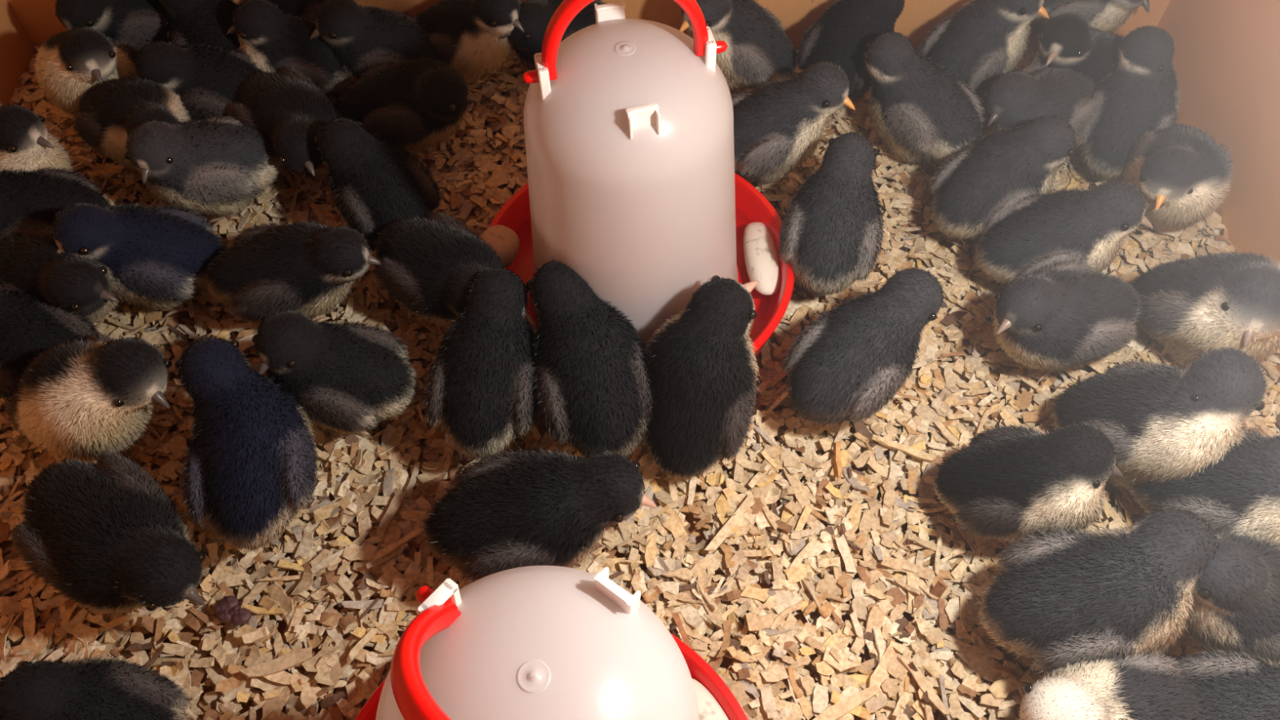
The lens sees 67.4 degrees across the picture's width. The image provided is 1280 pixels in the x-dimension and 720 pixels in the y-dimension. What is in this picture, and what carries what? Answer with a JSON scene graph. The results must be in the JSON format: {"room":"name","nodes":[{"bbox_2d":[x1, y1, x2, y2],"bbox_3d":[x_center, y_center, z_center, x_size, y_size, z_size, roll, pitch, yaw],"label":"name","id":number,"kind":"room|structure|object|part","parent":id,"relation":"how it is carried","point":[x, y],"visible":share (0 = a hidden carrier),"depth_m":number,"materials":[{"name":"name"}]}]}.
{"room":"chick brooder pen","nodes":[
{"label":"chick brooder pen","id":0,"kind":"room"},
{"bbox_2d":[0,0,39,106],"bbox_3d":[-0.471,-0.012,0.326,0.013,0.472,0.862,0,56,0],"label":"wall","id":1,"kind":"structure","parent":0,"point":[17,49],"depth_m":0.72,"materials":[{"name":"cardboard"}]},
{"bbox_2d":[6,0,1170,62],"bbox_3d":[-0.038,-0.368,0.564,0.872,0.472,0.012,0,56,0],"label":"wall","id":2,"kind":"structure","parent":0,"point":[37,17],"depth_m":0.72,"materials":[{"name":"cardboard"}]},
{"bbox_2d":[0,65,1279,719],"bbox_3d":[-0.038,0.123,0.527,0.872,0.012,0.862,0,56,0],"label":"floor","id":3,"kind":"structure","parent":0,"point":[197,637],"depth_m":0.53,"materials":[{"name":"wood"}]},
{"bbox_2d":[0,44,1279,719],"bbox_3d":[-0.036,0.042,0.563,0.894,0.038,0.701,0,56,0],"label":"wood shavings","id":4,"kind":"object","parent":3,"relation":"on","point":[877,627],"visible":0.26,"depth_m":0.53},
{"bbox_2d":[0,102,74,173],"bbox_3d":[-0.403,-0.125,0.611,0.090,0.093,0.067,4,56,2],"label":"chick","id":5,"kind":"object","parent":4,"relation":"on","point":[25,143],"visible":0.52,"depth_m":0.58,"materials":[{"name":"grey"}]},
{"bbox_2d":[0,288,100,400],"bbox_3d":[-0.345,-0.006,0.540,0.099,0.078,0.070,26,60,16],"label":"chick","id":6,"kind":"object","parent":4,"relation":"on","point":[29,325],"visible":0.52,"depth_m":0.52,"materials":[{"name":"grey"}]},
{"bbox_2d":[0,163,111,242],"bbox_3d":[-0.371,-0.089,0.594,0.094,0.081,0.067,-6,56,-4],"label":"chick","id":7,"kind":"object","parent":4,"relation":"on","point":[28,198],"visible":0.41,"depth_m":0.57,"materials":[{"name":"grey"}]},
{"bbox_2d":[0,223,123,325],"bbox_3d":[-0.344,-0.047,0.569,0.104,0.075,0.067,6,56,4],"label":"chick","id":8,"kind":"object","parent":4,"relation":"on","point":[31,263],"visible":0.7,"depth_m":0.54,"materials":[{"name":"grey"}]},
{"bbox_2d":[32,25,138,117],"bbox_3d":[-0.383,-0.203,0.665,0.070,0.089,0.089,-10,57,-7],"label":"chick","id":9,"kind":"object","parent":4,"relation":"on","point":[69,64],"visible":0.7,"depth_m":0.63,"materials":[{"name":"grey"}]},
{"bbox_2d":[0,328,172,463],"bbox_3d":[-0.295,0.021,0.514,0.105,0.090,0.073,27,60,17],"label":"chick","id":10,"kind":"object","parent":4,"relation":"on","point":[77,399],"visible":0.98,"depth_m":0.48,"materials":[{"name":"grey"}]},
{"bbox_3d":[-0.286,0.031,0.546,0.024,0.027,0.012,33,62,20],"label":"leg","id":11,"kind":"part","parent":10,"relation":"part of","materials":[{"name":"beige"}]},
{"bbox_2d":[0,652,196,719],"bbox_3d":[-0.238,0.166,0.427,0.094,0.074,0.068,24,59,15],"label":"chick","id":12,"kind":"object","parent":4,"relation":"on","point":[90,688],"visible":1,"depth_m":0.41,"materials":[{"name":"grey"}]},
{"bbox_2d":[2,446,206,616],"bbox_3d":[-0.262,0.093,0.475,0.074,0.076,0.112,-33,62,-20],"label":"chick","id":13,"kind":"object","parent":4,"relation":"on","point":[103,534],"visible":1,"depth_m":0.45,"materials":[{"name":"grey"}]},
{"bbox_2d":[54,0,168,52],"bbox_3d":[-0.369,-0.252,0.700,0.093,0.085,0.069,-26,60,-17],"label":"chick","id":14,"kind":"object","parent":4,"relation":"on","point":[140,23],"visible":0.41,"depth_m":0.68,"materials":[{"name":"grey"}]},
{"bbox_2d":[69,72,191,172],"bbox_3d":[-0.331,-0.157,0.643,0.112,0.075,0.066,23,59,15],"label":"chick","id":15,"kind":"object","parent":4,"relation":"on","point":[108,112],"visible":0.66,"depth_m":0.62,"materials":[{"name":"grey"}]},
{"bbox_2d":[51,200,229,317],"bbox_3d":[-0.292,-0.064,0.575,0.092,0.084,0.070,0,56,0],"label":"chick","id":16,"kind":"object","parent":4,"relation":"on","point":[157,257],"visible":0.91,"depth_m":0.56,"materials":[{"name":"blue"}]},
{"bbox_3d":[-0.290,-0.037,0.594,0.022,0.024,0.011,0,56,0],"label":"leg","id":17,"kind":"part","parent":16,"relation":"part of","materials":[{"name":"beige"}]},
{"bbox_2d":[134,40,265,122],"bbox_3d":[-0.289,-0.185,0.658,0.093,0.081,0.066,10,57,6],"label":"chick","id":18,"kind":"object","parent":4,"relation":"on","point":[204,77],"visible":0.59,"depth_m":0.64,"materials":[{"name":"grey"}]},
{"bbox_2d":[158,0,241,51],"bbox_3d":[-0.305,-0.231,0.685,0.069,0.086,0.099,-26,60,-16],"label":"chick","id":19,"kind":"object","parent":4,"relation":"on","point":[209,22],"visible":0.4,"depth_m":0.67,"materials":[{"name":"grey"}]},
{"bbox_2d":[123,114,284,227],"bbox_3d":[-0.276,-0.126,0.620,0.091,0.078,0.067,-11,57,-8],"label":"chick","id":20,"kind":"object","parent":4,"relation":"on","point":[217,166],"visible":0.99,"depth_m":0.60,"materials":[{"name":"grey"}]},
{"bbox_3d":[-0.280,-0.100,0.636,0.023,0.023,0.011,-8,57,-6],"label":"leg","id":21,"kind":"part","parent":20,"relation":"part of","materials":[{"name":"beige"}]},
{"bbox_2d":[213,595,251,625],"bbox_3d":[-0.210,0.130,0.494,0.020,0.006,0.014,33,62,20],"label":"dropping","id":22,"kind":"object","parent":4,"relation":"on","point":[228,609],"visible":1,"depth_m":0.49,"materials":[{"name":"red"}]},
{"bbox_2d":[174,335,321,553],"bbox_3d":[-0.202,0.045,0.503,0.071,0.083,0.121,-8,57,-6],"label":"chick","id":23,"kind":"object","parent":4,"relation":"on","point":[251,466],"visible":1,"depth_m":0.48,"materials":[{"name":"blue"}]},
{"bbox_2d":[239,647,311,678],"bbox_3d":[-0.181,0.151,0.478,0.036,0.005,0.008,-17,58,-11],"label":"wood splinter","id":24,"kind":"object","parent":4,"relation":"on","point":[294,658],"visible":1,"depth_m":0.48,"materials":[{"name":"beige wood"}]},
{"bbox_2d":[224,65,337,179],"bbox_3d":[-0.232,-0.156,0.644,0.117,0.071,0.071,35,63,21],"label":"chick","id":25,"kind":"object","parent":4,"relation":"on","point":[286,105],"visible":0.76,"depth_m":0.62,"materials":[{"name":"grey"}]},
{"bbox_3d":[-0.245,-0.138,0.661,0.022,0.023,0.011,35,63,21],"label":"leg","id":26,"kind":"part","parent":25,"relation":"part of","materials":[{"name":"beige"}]},
{"bbox_2d":[226,0,354,98],"bbox_3d":[-0.239,-0.215,0.676,0.089,0.085,0.067,7,56,5],"label":"chick","id":27,"kind":"object","parent":4,"relation":"on","point":[272,37],"visible":0.7,"depth_m":0.65,"materials":[{"name":"grey"}]},
{"bbox_2d":[202,217,381,324],"bbox_3d":[-0.207,-0.053,0.572,0.106,0.076,0.067,-15,58,-10],"label":"chick","id":28,"kind":"object","parent":4,"relation":"on","point":[308,268],"visible":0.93,"depth_m":0.55,"materials":[{"name":"grey"}]},
{"bbox_3d":[-0.202,-0.027,0.587,0.028,0.023,0.011,-8,57,-6],"label":"leg","id":29,"kind":"part","parent":28,"relation":"part of","materials":[{"name":"beige"}]},
{"bbox_2d":[268,0,352,21],"bbox_3d":[-0.246,-0.259,0.706,0.069,0.084,0.100,35,63,21],"label":"chick","id":30,"kind":"object","parent":4,"relation":"on","point":[307,8],"visible":0.07,"depth_m":0.68,"materials":[{"name":"grey"}]},
{"bbox_2d":[252,308,422,438],"bbox_3d":[-0.163,0.008,0.529,0.091,0.081,0.068,17,58,11],"label":"chick","id":31,"kind":"object","parent":4,"relation":"on","point":[345,377],"visible":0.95,"depth_m":0.51,"materials":[{"name":"grey"}]},
{"bbox_3d":[-0.167,0.035,0.545,0.022,0.024,0.011,13,57,8],"label":"leg","id":32,"kind":"part","parent":31,"relation":"part of","materials":[{"name":"beige"}]},
{"bbox_2d":[346,627,377,664],"bbox_3d":[-0.141,0.144,0.483,0.004,0.004,0.022,30,61,19],"label":"wood splinter","id":33,"kind":"object","parent":4,"relation":"on","point":[354,652],"visible":1,"depth_m":0.48,"materials":[{"name":"beige wood"}]},
{"bbox_2d":[313,115,441,245],"bbox_3d":[-0.161,-0.106,0.605,0.074,0.082,0.088,-9,57,-6],"label":"chick","id":34,"kind":"object","parent":4,"relation":"on","point":[375,181],"visible":0.8,"depth_m":0.58,"materials":[{"name":"grey"}]},
{"bbox_2d":[309,0,446,87],"bbox_3d":[-0.178,-0.219,0.680,0.093,0.082,0.070,8,57,6],"label":"chick","id":35,"kind":"object","parent":4,"relation":"on","point":[360,37],"visible":0.66,"depth_m":0.66,"materials":[{"name":"grey"}]},
{"bbox_2d":[376,489,407,539],"bbox_3d":[-0.136,0.084,0.523,0.006,0.004,0.030,15,58,10],"label":"wood splinter","id":36,"kind":"object","parent":4,"relation":"on","point":[397,501],"visible":1,"depth_m":0.52,"materials":[{"name":"beige wood"}]},
{"bbox_2d":[372,528,424,558],"bbox_3d":[-0.129,0.098,0.513,0.030,0.004,0.004,-33,62,-20],"label":"wood splinter","id":37,"kind":"object","parent":4,"relation":"on","point":[389,548],"visible":0.95,"depth_m":0.51,"materials":[{"name":"brown wood"}]},
{"bbox_2d":[337,56,479,161],"bbox_3d":[-0.156,-0.173,0.651,0.100,0.079,0.068,-5,56,-3],"label":"chick","id":38,"kind":"object","parent":4,"relation":"on","point":[418,104],"visible":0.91,"depth_m":0.63,"materials":[{"name":"grey"}]},
{"bbox_3d":[-0.150,-0.148,0.668,0.026,0.023,0.011,-8,57,-6],"label":"leg","id":39,"kind":"part","parent":38,"relation":"part of","materials":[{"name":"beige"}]},
{"bbox_2d":[371,210,504,334],"bbox_3d":[-0.112,-0.050,0.573,0.106,0.071,0.068,24,59,15],"label":"chick","id":40,"kind":"object","parent":4,"relation":"on","point":[428,265],"visible":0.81,"depth_m":0.55,"materials":[{"name":"grey"}]},
{"bbox_3d":[-0.124,-0.028,0.588,0.022,0.023,0.011,30,61,19],"label":"leg","id":41,"kind":"part","parent":40,"relation":"part of","materials":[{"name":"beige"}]},
{"bbox_2d":[413,0,524,97],"bbox_3d":[-0.127,-0.237,0.688,0.094,0.088,0.069,-2,56,-1],"label":"chick","id":42,"kind":"object","parent":4,"relation":"on","point":[467,33],"visible":0.84,"depth_m":0.67,"materials":[{"name":"grey"}]},
{"bbox_3d":[-0.129,-0.209,0.708,0.021,0.023,0.011,22,59,14],"label":"leg","id":43,"kind":"part","parent":42,"relation":"part of","materials":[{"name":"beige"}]},
{"bbox_2d":[420,266,538,462],"bbox_3d":[-0.085,0.005,0.530,0.069,0.081,0.112,-1,56,-1],"label":"chick","id":44,"kind":"object","parent":4,"relation":"on","point":[480,386],"visible":0.94,"depth_m":0.51,"materials":[{"name":"grey"}]},
{"bbox_2d":[417,447,657,584],"bbox_3d":[-0.054,0.077,0.485,0.113,0.076,0.075,-21,59,-13],"label":"chick","id":45,"kind":"object","parent":4,"relation":"on","point":[500,513],"visible":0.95,"depth_m":0.46,"materials":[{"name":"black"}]},
{"bbox_2d":[355,565,748,719],"bbox_3d":[-0.039,0.151,0.347,0.194,0.226,0.193,23,59,14],"label":"poultry drinker","id":46,"kind":"object","parent":4,"relation":"on","point":[531,642],"visible":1,"depth_m":0.30,"materials":[{"name":"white plastic"}]},
{"bbox_3d":[-0.042,0.099,0.272,0.100,0.052,0.009,32,102,21],"label":"handle","id":47,"kind":"part","parent":46,"relation":"part of","materials":[{"name":"red plastic"}]},
{"bbox_2d":[355,633,748,719],"bbox_3d":[-0.039,0.202,0.420,0.194,0.032,0.194,1,51,-2],"label":"tray","id":48,"kind":"object","parent":46,"relation":"on","point":[700,670],"depth_m":0.44,"materials":[{"name":"red plastic"}]},
{"bbox_2d":[692,678,728,719],"bbox_3d":[0.030,0.166,0.444,0.020,0.017,0.042,-27,60,-17],"label":"stone","id":49,"kind":"object","parent":46,"relation":"in","point":[708,708],"visible":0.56,"depth_m":0.44,"materials":[{"name":"white stone"}]},
{"bbox_2d":[498,0,626,71],"bbox_3d":[-0.050,-0.232,0.693,0.091,0.074,0.068,6,56,4],"label":"chick","id":50,"kind":"object","parent":4,"relation":"on","point":[535,16],"visible":0.31,"depth_m":0.67,"materials":[{"name":"grey"}]},
{"bbox_2d":[526,258,653,457],"bbox_3d":[-0.028,0.003,0.529,0.076,0.086,0.125,-13,57,-8],"label":"chick","id":51,"kind":"object","parent":4,"relation":"on","point":[589,365],"visible":0.97,"depth_m":0.50,"materials":[{"name":"grey"}]},
{"bbox_2d":[488,0,795,357],"bbox_3d":[-0.003,-0.107,0.516,0.194,0.231,0.194,1,56,1],"label":"poultry drinker","id":52,"kind":"object","parent":4,"relation":"on","point":[633,187],"visible":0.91,"depth_m":0.47,"materials":[{"name":"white plastic"}]},
{"bbox_2d":[479,225,519,267],"bbox_3d":[-0.086,-0.068,0.582,0.026,0.020,0.032,8,57,5],"label":"stone","id":53,"kind":"object","parent":52,"relation":"in","point":[504,241],"visible":0.77,"depth_m":0.57,"materials":[{"name":"beige stone"}]},
{"bbox_2d":[525,311,537,337],"bbox_3d":[-0.070,-0.020,0.578,0.014,0.013,0.025,-26,60,-16],"label":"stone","id":54,"kind":"object","parent":52,"relation":"in","point":[530,320],"visible":0.12,"depth_m":0.57,"materials":[{"name":"stone"}]},
{"bbox_3d":[-0.007,-0.156,0.442,0.100,0.052,0.009,-11,59,-5],"label":"handle","id":55,"kind":"part","parent":52,"relation":"part of","materials":[{"name":"red plastic"}]},
{"bbox_2d":[523,0,737,351],"bbox_3d":[-0.002,-0.099,0.528,0.126,0.179,0.126,0,56,0],"label":"jar","id":56,"kind":"object","parent":52,"relation":"on","point":[632,186],"depth_m":0.47,"materials":[{"name":"white plastic"}]},
{"bbox_2d":[488,173,795,357],"bbox_3d":[-0.003,-0.052,0.598,0.194,0.032,0.194,-1,56,1],"label":"tray","id":57,"kind":"object","parent":52,"relation":"on","point":[751,206],"depth_m":0.61,"materials":[{"name":"red plastic"}]},
{"bbox_2d":[743,222,780,295],"bbox_3d":[0.076,-0.064,0.601,0.020,0.017,0.058,-5,56,-3],"label":"stone","id":58,"kind":"object","parent":52,"relation":"in","point":[762,262],"visible":0.99,"depth_m":0.59,"materials":[{"name":"white stone"}]},
{"bbox_2d":[671,611,693,648],"bbox_3d":[0.024,0.143,0.483,0.004,0.004,0.036,-19,58,-12],"label":"wood splinter","id":59,"kind":"object","parent":4,"relation":"on","point":[676,616],"visible":0.5,"depth_m":0.49,"materials":[{"name":"brown wood"}]},
{"bbox_2d":[640,275,760,484],"bbox_3d":[0.030,0.012,0.516,0.073,0.098,0.091,6,56,4],"label":"chick","id":60,"kind":"object","parent":4,"relation":"on","point":[702,367],"visible":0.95,"depth_m":0.50,"materials":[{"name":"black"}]},
{"bbox_2d":[704,492,755,551],"bbox_3d":[0.050,0.089,0.519,0.006,0.005,0.044,33,62,20],"label":"wood splinter","id":61,"kind":"object","parent":4,"relation":"on","point":[720,537],"visible":1,"depth_m":0.52,"materials":[{"name":"beige wood"}]},
{"bbox_2d":[679,0,798,96],"bbox_3d":[0.072,-0.231,0.680,0.089,0.094,0.067,6,56,4],"label":"chick","id":62,"kind":"object","parent":4,"relation":"on","point":[757,53],"visible":0.77,"depth_m":0.67,"materials":[{"name":"brown"}]},
{"bbox_3d":[0.063,-0.203,0.704,0.022,0.024,0.011,13,57,8],"label":"leg","id":63,"kind":"part","parent":62,"relation":"part of","materials":[{"name":"beige"}]},
{"bbox_2d":[731,61,854,190],"bbox_3d":[0.086,-0.155,0.634,0.100,0.086,0.067,-25,60,-16],"label":"chick","id":64,"kind":"object","parent":4,"relation":"on","point":[778,125],"visible":0.9,"depth_m":0.61,"materials":[{"name":"brown"}]},
{"bbox_3d":[0.086,-0.125,0.652,0.022,0.024,0.011,-19,58,-12],"label":"leg","id":65,"kind":"part","parent":64,"relation":"part of","materials":[{"name":"beige"}]},
{"bbox_2d":[774,130,885,297],"bbox_3d":[0.117,-0.082,0.588,0.084,0.082,0.088,-21,59,-13],"label":"chick","id":66,"kind":"object","parent":4,"relation":"on","point":[831,234],"visible":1,"depth_m":0.57,"materials":[{"name":"grey"}]},
{"bbox_2d":[834,440,842,479],"bbox_3d":[0.112,0.056,0.542,0.004,0.004,0.025,4,56,2],"label":"wood splinter","id":67,"kind":"object","parent":4,"relation":"on","point":[837,460],"visible":1,"depth_m":0.54,"materials":[{"name":"wood"}]},
{"bbox_2d":[813,684,882,719],"bbox_3d":[0.100,0.168,0.467,0.039,0.005,0.007,-24,59,-15],"label":"wood splinter","id":68,"kind":"object","parent":4,"relation":"on","point":[834,712],"visible":1,"depth_m":0.47,"materials":[{"name":"beige wood"}]},
{"bbox_2d":[792,0,906,102],"bbox_3d":[0.146,-0.222,0.681,0.067,0.084,0.096,22,59,14],"label":"chick","id":69,"kind":"object","parent":4,"relation":"on","point":[840,37],"visible":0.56,"depth_m":0.66,"materials":[{"name":"grey"}]},
{"bbox_2d":[781,266,947,425],"bbox_3d":[0.123,-0.003,0.536,0.107,0.081,0.068,-34,62,-20],"label":"chick","id":70,"kind":"object","parent":4,"relation":"on","point":[847,364],"visible":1,"depth_m":0.52,"materials":[{"name":"grey"}]},
{"bbox_2d":[877,281,885,289],"bbox_3d":[0.165,-0.052,0.614,0.033,0.004,0.004,-25,60,-16],"label":"wood splinter","id":71,"kind":"object","parent":4,"relation":"on","point":[885,282],"visible":0.13,"depth_m":0.61,"materials":[{"name":"beige wood"}]},
{"bbox_2d":[871,434,935,462],"bbox_3d":[0.150,0.050,0.545,0.036,0.005,0.005,19,58,12],"label":"wood splinter","id":72,"kind":"object","parent":4,"relation":"on","point":[916,453],"visible":1,"depth_m":0.55,"materials":[{"name":"beige wood"}]},
{"bbox_2d":[862,29,985,167],"bbox_3d":[0.191,-0.172,0.646,0.067,0.087,0.101,-25,60,-16],"label":"chick","id":73,"kind":"object","parent":4,"relation":"on","point":[920,109],"visible":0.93,"depth_m":0.63,"materials":[{"name":"grey"}]},
{"bbox_3d":[0.178,-0.150,0.669,0.011,0.023,0.025,-30,61,-19],"label":"leg","id":74,"kind":"part","parent":73,"relation":"part of","materials":[{"name":"beige"}]},
{"bbox_2d":[900,651,949,714],"bbox_3d":[0.140,0.160,0.472,0.005,0.005,0.034,-27,60,-17],"label":"wood splinter","id":75,"kind":"object","parent":4,"relation":"on","point":[919,678],"visible":1,"depth_m":0.47,"materials":[{"name":"beige wood"}]},
{"bbox_2d":[916,0,1048,102],"bbox_3d":[0.237,-0.224,0.676,0.086,0.094,0.067,-27,60,-17],"label":"chick","id":76,"kind":"object","parent":4,"relation":"on","point":[984,40],"visible":0.73,"depth_m":0.66,"materials":[{"name":"brown"}]},
{"bbox_3d":[0.247,-0.198,0.701,0.022,0.024,0.011,-30,61,-19],"label":"leg","id":77,"kind":"part","parent":76,"relation":"part of","materials":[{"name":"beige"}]},
{"bbox_2d":[928,114,1082,240],"bbox_3d":[0.222,-0.112,0.606,0.070,0.086,0.088,34,63,21],"label":"chick","id":78,"kind":"object","parent":4,"relation":"on","point":[975,188],"visible":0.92,"depth_m":0.59,"materials":[{"name":"grey"}]},
{"bbox_2d":[929,420,1123,546],"bbox_3d":[0.195,0.062,0.490,0.087,0.084,0.069,15,58,10],"label":"chick","id":79,"kind":"object","parent":4,"relation":"on","point":[1008,482],"visible":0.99,"depth_m":0.47,"materials":[{"name":"grey"}]},
{"bbox_3d":[0.194,0.090,0.508,0.022,0.024,0.011,15,58,10],"label":"leg","id":80,"kind":"part","parent":79,"relation":"part of","materials":[{"name":"beige"}]},
{"bbox_2d":[982,60,1103,138],"bbox_3d":[0.274,-0.167,0.652,0.092,0.071,0.067,-37,64,-22],"label":"chick","id":81,"kind":"object","parent":4,"relation":"on","point":[1014,100],"visible":0.69,"depth_m":0.63,"materials":[{"name":"grey"}]},
{"bbox_2d":[973,179,1153,286],"bbox_3d":[0.250,-0.074,0.584,0.096,0.081,0.068,-17,58,-11],"label":"chick","id":82,"kind":"object","parent":4,"relation":"on","point":[1089,225],"visible":0.83,"depth_m":0.56,"materials":[{"name":"brown"}]},
{"bbox_2d":[991,257,1143,382],"bbox_3d":[0.243,-0.025,0.554,0.099,0.075,0.067,-13,57,-8],"label":"chick","id":83,"kind":"object","parent":4,"relation":"on","point":[1067,315],"visible":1,"depth_m":0.53,"materials":[{"name":"brown"}]},
{"bbox_3d":[0.244,0.001,0.568,0.023,0.023,0.011,-13,57,-8],"label":"leg","id":84,"kind":"part","parent":83,"relation":"part of","materials":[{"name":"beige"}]},
{"bbox_2d":[1031,12,1124,88],"bbox_3d":[0.312,-0.205,0.667,0.094,0.088,0.069,-8,57,-5],"label":"chick","id":85,"kind":"object","parent":4,"relation":"on","point":[1068,40],"visible":0.52,"depth_m":0.64,"materials":[{"name":"brown"}]},
{"bbox_2d":[1029,0,1149,34],"bbox_3d":[0.324,-0.268,0.711,0.092,0.085,0.067,4,56,3],"label":"chick","id":86,"kind":"object","parent":4,"relation":"on","point":[1107,15],"visible":0.48,"depth_m":0.69,"materials":[{"name":"grey"}]},
{"bbox_2d":[974,505,1218,676],"bbox_3d":[0.218,0.113,0.456,0.118,0.084,0.073,-9,57,-6],"label":"chick","id":87,"kind":"object","parent":4,"relation":"on","point":[1061,598],"visible":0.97,"depth_m":0.43,"materials":[{"name":"grey"}]},
{"bbox_2d":[1017,650,1218,719],"bbox_3d":[0.214,0.161,0.429,0.090,0.077,0.076,27,60,17],"label":"chick","id":88,"kind":"object","parent":4,"relation":"on","point":[1143,686],"visible":1,"depth_m":0.41,"materials":[{"name":"brown"}]},
{"bbox_2d":[1074,23,1183,181],"bbox_3d":[0.324,-0.164,0.636,0.068,0.094,0.088,15,58,10],"label":"chick","id":89,"kind":"object","parent":4,"relation":"on","point":[1139,93],"visible":0.84,"depth_m":0.62,"materials":[{"name":"grey"}]},
{"bbox_2d":[1046,346,1269,506],"bbox_3d":[0.268,0.028,0.501,0.093,0.103,0.074,33,62,20],"label":"chick","id":90,"kind":"object","parent":4,"relation":"on","point":[1160,420],"visible":0.88,"depth_m":0.48,"materials":[{"name":"brown"}]},
{"bbox_3d":[0.269,0.065,0.523,0.024,0.027,0.012,33,62,20],"label":"leg","id":91,"kind":"part","parent":90,"relation":"part of","materials":[{"name":"beige"}]},
{"bbox_2d":[1121,122,1235,229],"bbox_3d":[0.344,-0.120,0.617,0.066,0.077,0.094,13,57,9],"label":"chick","id":92,"kind":"object","parent":4,"relation":"on","point":[1183,175],"visible":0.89,"depth_m":0.59,"materials":[{"name":"brown"}]},
{"bbox_2d":[1126,425,1279,547],"bbox_3d":[0.299,0.066,0.487,0.091,0.086,0.074,18,58,12],"label":"chick","id":93,"kind":"object","parent":4,"relation":"on","point":[1241,493],"visible":0.57,"depth_m":0.46,"materials":[{"name":"grey"}]},
{"bbox_2d":[1129,248,1279,368],"bbox_3d":[0.328,-0.032,0.550,0.074,0.090,0.090,-24,59,-15],"label":"chick","id":94,"kind":"object","parent":4,"relation":"on","point":[1193,306],"visible":0.89,"depth_m":0.53,"materials":[{"name":"brown"}]},
{"bbox_3d":[0.319,-0.007,0.571,0.012,0.028,0.024,-30,61,-19],"label":"leg","id":95,"kind":"part","parent":94,"relation":"part of","materials":[{"name":"beige"}]},
{"bbox_2d":[1173,644,1279,719],"bbox_3d":[0.271,0.164,0.428,0.094,0.075,0.068,11,57,7],"label":"chick","id":96,"kind":"object","parent":4,"relation":"on","point":[1237,687],"visible":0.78,"depth_m":0.42,"materials":[{"name":"grey"}]},
{"bbox_2d":[1181,531,1279,665],"bbox_3d":[0.295,0.115,0.457,0.080,0.081,0.080,-26,60,-17],"label":"chick","id":97,"kind":"object","parent":4,"relation":"on","point":[1237,602],"visible":0.67,"depth_m":0.43,"materials":[{"name":"grey"}]},
{"bbox_3d":[0.290,0.141,0.474,0.022,0.023,0.011,13,57,8],"label":"leg","id":98,"kind":"part","parent":97,"relation":"part of","materials":[{"name":"beige"}]},
{"bbox_2d":[1156,0,1279,371],"bbox_3d":[0.394,-0.012,0.326,0.021,0.472,0.862,0,56,0],"label":"wall","id":99,"kind":"structure","parent":0,"point":[1225,60],"depth_m":0.63,"materials":[{"name":"cardboard"}]}
]}

